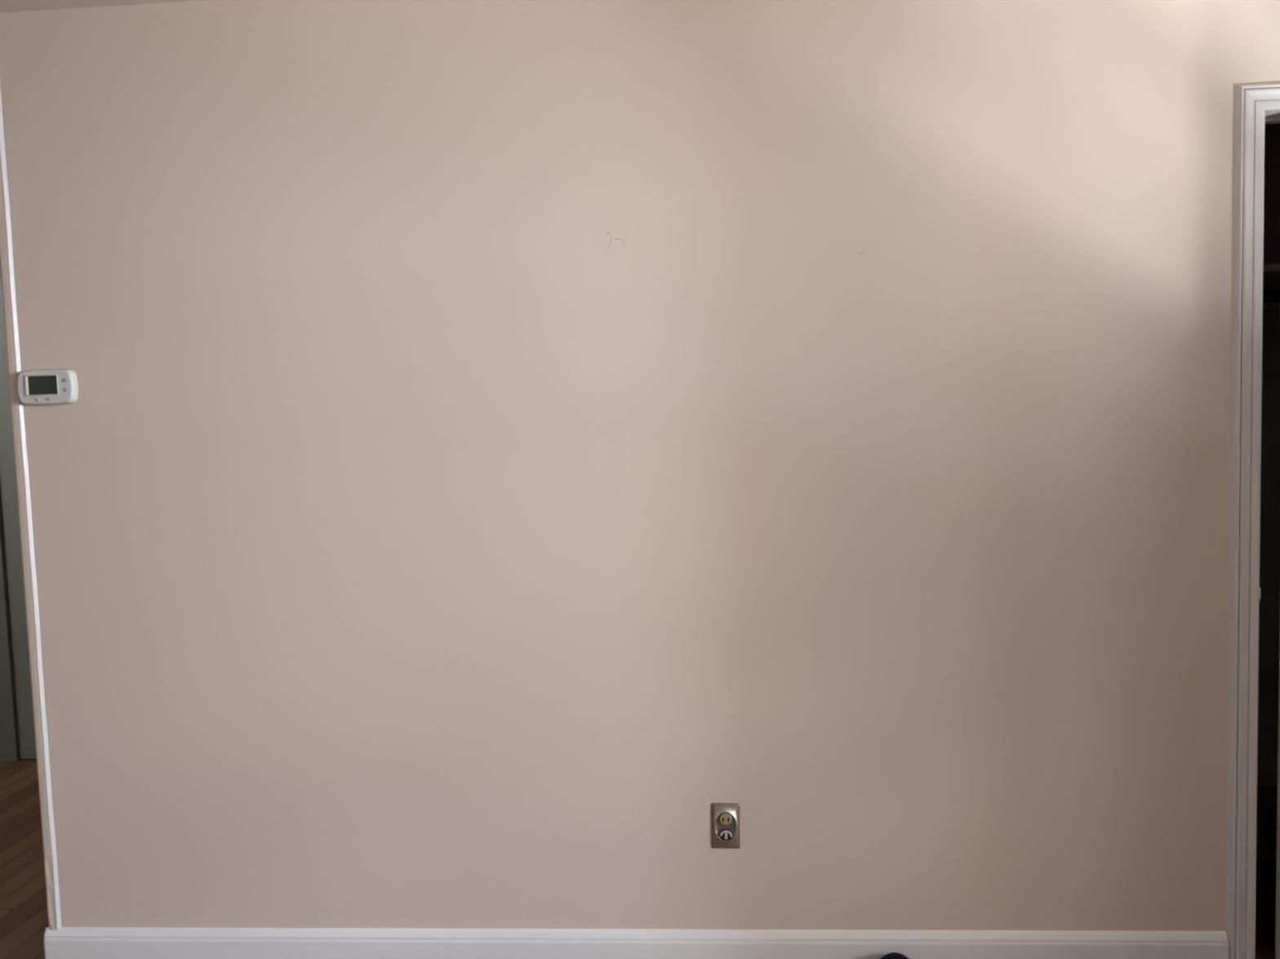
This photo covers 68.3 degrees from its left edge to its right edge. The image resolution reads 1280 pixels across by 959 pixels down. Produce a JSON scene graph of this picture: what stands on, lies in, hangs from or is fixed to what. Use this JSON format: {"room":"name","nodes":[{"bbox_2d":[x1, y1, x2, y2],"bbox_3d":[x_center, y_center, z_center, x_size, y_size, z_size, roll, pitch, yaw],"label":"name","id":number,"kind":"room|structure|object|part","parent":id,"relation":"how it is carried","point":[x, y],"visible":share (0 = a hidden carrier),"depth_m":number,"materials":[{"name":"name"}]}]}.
{"room":"empty living room","nodes":[
{"label":"empty living room","id":0,"kind":"room"},
{"bbox_2d":[0,0,205,13],"bbox_3d":[-0.850,-1.149,1.311,6.200,0.100,5.300,-2,4,4],"label":"ceiling","id":1,"kind":"structure","parent":0,"point":[6,6],"depth_m":2.27,"materials":[{"name":"white paint"}]},
{"bbox_2d":[0,759,1276,958],"bbox_3d":[-0.772,1.388,1.475,6.200,0.100,5.300,-2,4,4],"label":"floor","id":2,"kind":"structure","parent":0,"point":[24,918],"depth_m":2.96,"materials":[{"name":"brown wood"}]},
{"bbox_2d":[880,952,909,958],"bbox_3d":[0.615,1.192,2.260,0.105,0.105,0.105,0,4,24],"label":"ball","id":3,"kind":"object","parent":2,"relation":"on","point":[892,955],"visible":1,"depth_m":2.26,"materials":[{"name":"blue"}]},
{"bbox_2d":[0,0,1279,931],"bbox_3d":[0.403,0.022,2.326,3.888,2.444,0.121,-2,4,4],"label":"wall","id":4,"kind":"structure","parent":0,"point":[504,446],"depth_m":2.29,"materials":[{"name":"beige paint"}]},
{"bbox_2d":[0,83,61,930],"bbox_3d":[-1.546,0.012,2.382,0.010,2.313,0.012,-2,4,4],"label":"trim","id":5,"kind":"structure","parent":4,"relation":"attached to","point":[2,153],"depth_m":2.39,"materials":[{"name":"white paint"}]},
{"bbox_2d":[17,368,78,405],"bbox_3d":[-1.478,-0.230,2.351,0.151,0.090,0.024,-2,4,4],"label":"thermostat","id":6,"kind":"object","parent":4,"relation":"attached to","point":[43,387],"visible":1,"depth_m":2.34,"materials":[{"name":"grey plastic"}]},
{"bbox_2d":[43,927,1228,958],"bbox_3d":[-0.069,1.194,2.365,2.968,0.130,0.016,-2,4,4],"label":"baseboard","id":7,"kind":"structure","parent":4,"relation":"attached to","point":[65,943],"depth_m":2.36,"materials":[{"name":"white paint"}]},
{"bbox_2d":[711,803,739,848],"bbox_3d":[0.211,0.856,2.327,0.069,0.114,0.013,-1,4,4],"label":"wall outlet","id":8,"kind":"object","parent":4,"relation":"attached to","point":[725,816],"visible":1,"depth_m":2.33,"materials":[{"name":"silver metal"}]},
{"bbox_2d":[720,829,732,840],"bbox_3d":[0.212,0.877,2.328,0.030,0.027,0.006,-2,4,4],"label":"socket","id":9,"kind":"object","parent":8,"relation":"attached to","point":[725,834],"depth_m":2.32,"materials":[{"name":"grey plastic"}]},
{"bbox_2d":[720,813,732,824],"bbox_3d":[0.211,0.836,2.325,0.030,0.027,0.006,-2,4,4],"label":"socket","id":10,"kind":"object","parent":8,"relation":"attached to","point":[725,818],"depth_m":2.32,"materials":[{"name":"beige plastic"}]},
{"bbox_2d":[1225,82,1279,958],"bbox_3d":[1.813,0.145,2.241,0.856,2.122,0.136,-2,4,4],"label":"door frame","id":11,"kind":"structure","parent":4,"relation":"in","point":[1255,105],"depth_m":2.20,"materials":[{"name":"white paint"}]},
{"bbox_3d":[1.450,0.268,2.211,0.004,0.030,0.008,0,4,21],"label":"strike plate","id":12,"kind":"part","parent":11,"relation":"part of","materials":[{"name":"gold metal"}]},
{"bbox_2d":[1254,952,1275,958],"bbox_3d":[1.845,1.199,2.347,0.706,0.007,0.070,-2,4,4],"label":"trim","id":13,"kind":"structure","parent":4,"relation":"attached to","point":[1258,955],"depth_m":2.38,"materials":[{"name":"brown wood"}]},
{"bbox_2d":[1257,123,1279,786],"bbox_3d":[1.907,-0.043,2.612,1.200,2.444,0.640,-2,4,4],"label":"wall","id":14,"kind":"structure","parent":0,"point":[1269,542],"depth_m":2.84,"materials":[{"name":"grey paint"}]},
{"bbox_2d":[1256,786,1277,857],"bbox_3d":[1.917,1.050,2.949,1.000,0.220,0.112,-2,4,4],"label":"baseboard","id":15,"kind":"structure","parent":14,"relation":"attached to","point":[1266,818],"depth_m":2.89,"materials":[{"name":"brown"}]},
{"bbox_2d":[1262,263,1279,309],"bbox_3d":[1.856,-0.537,2.642,0.994,0.095,0.319,-2,4,4],"label":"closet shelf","id":16,"kind":"object","parent":14,"relation":"attached to","point":[1271,273],"visible":0.1,"depth_m":2.55,"materials":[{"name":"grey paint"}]},
{"bbox_3d":[1.851,-0.499,2.545,0.994,0.032,0.032,-2,4,4],"label":"closet rod","id":17,"kind":"part","parent":16,"relation":"part of","materials":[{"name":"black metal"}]},
{"bbox_3d":[-2.524,-0.003,4.100,2.450,2.444,0.100,-2,4,4],"label":"wall","id":18,"kind":"structure","parent":0,"visible":0},
{"bbox_2d":[0,492,20,761],"bbox_3d":[-3.197,0.091,4.079,0.905,2.300,0.033,-2,4,4],"label":"door","id":19,"kind":"structure","parent":18,"relation":"in","point":[9,735],"depth_m":4.09,"materials":[{"name":"grey paint"}]},
{"bbox_2d":[0,268,36,759],"bbox_3d":[-2.544,0.161,4.052,0.393,2.116,0.017,-2,4,4],"label":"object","id":20,"kind":"structure","parent":18,"relation":"attached to","point":[8,491],"depth_m":4.07,"materials":[{"name":"grey paint"}]}
]}

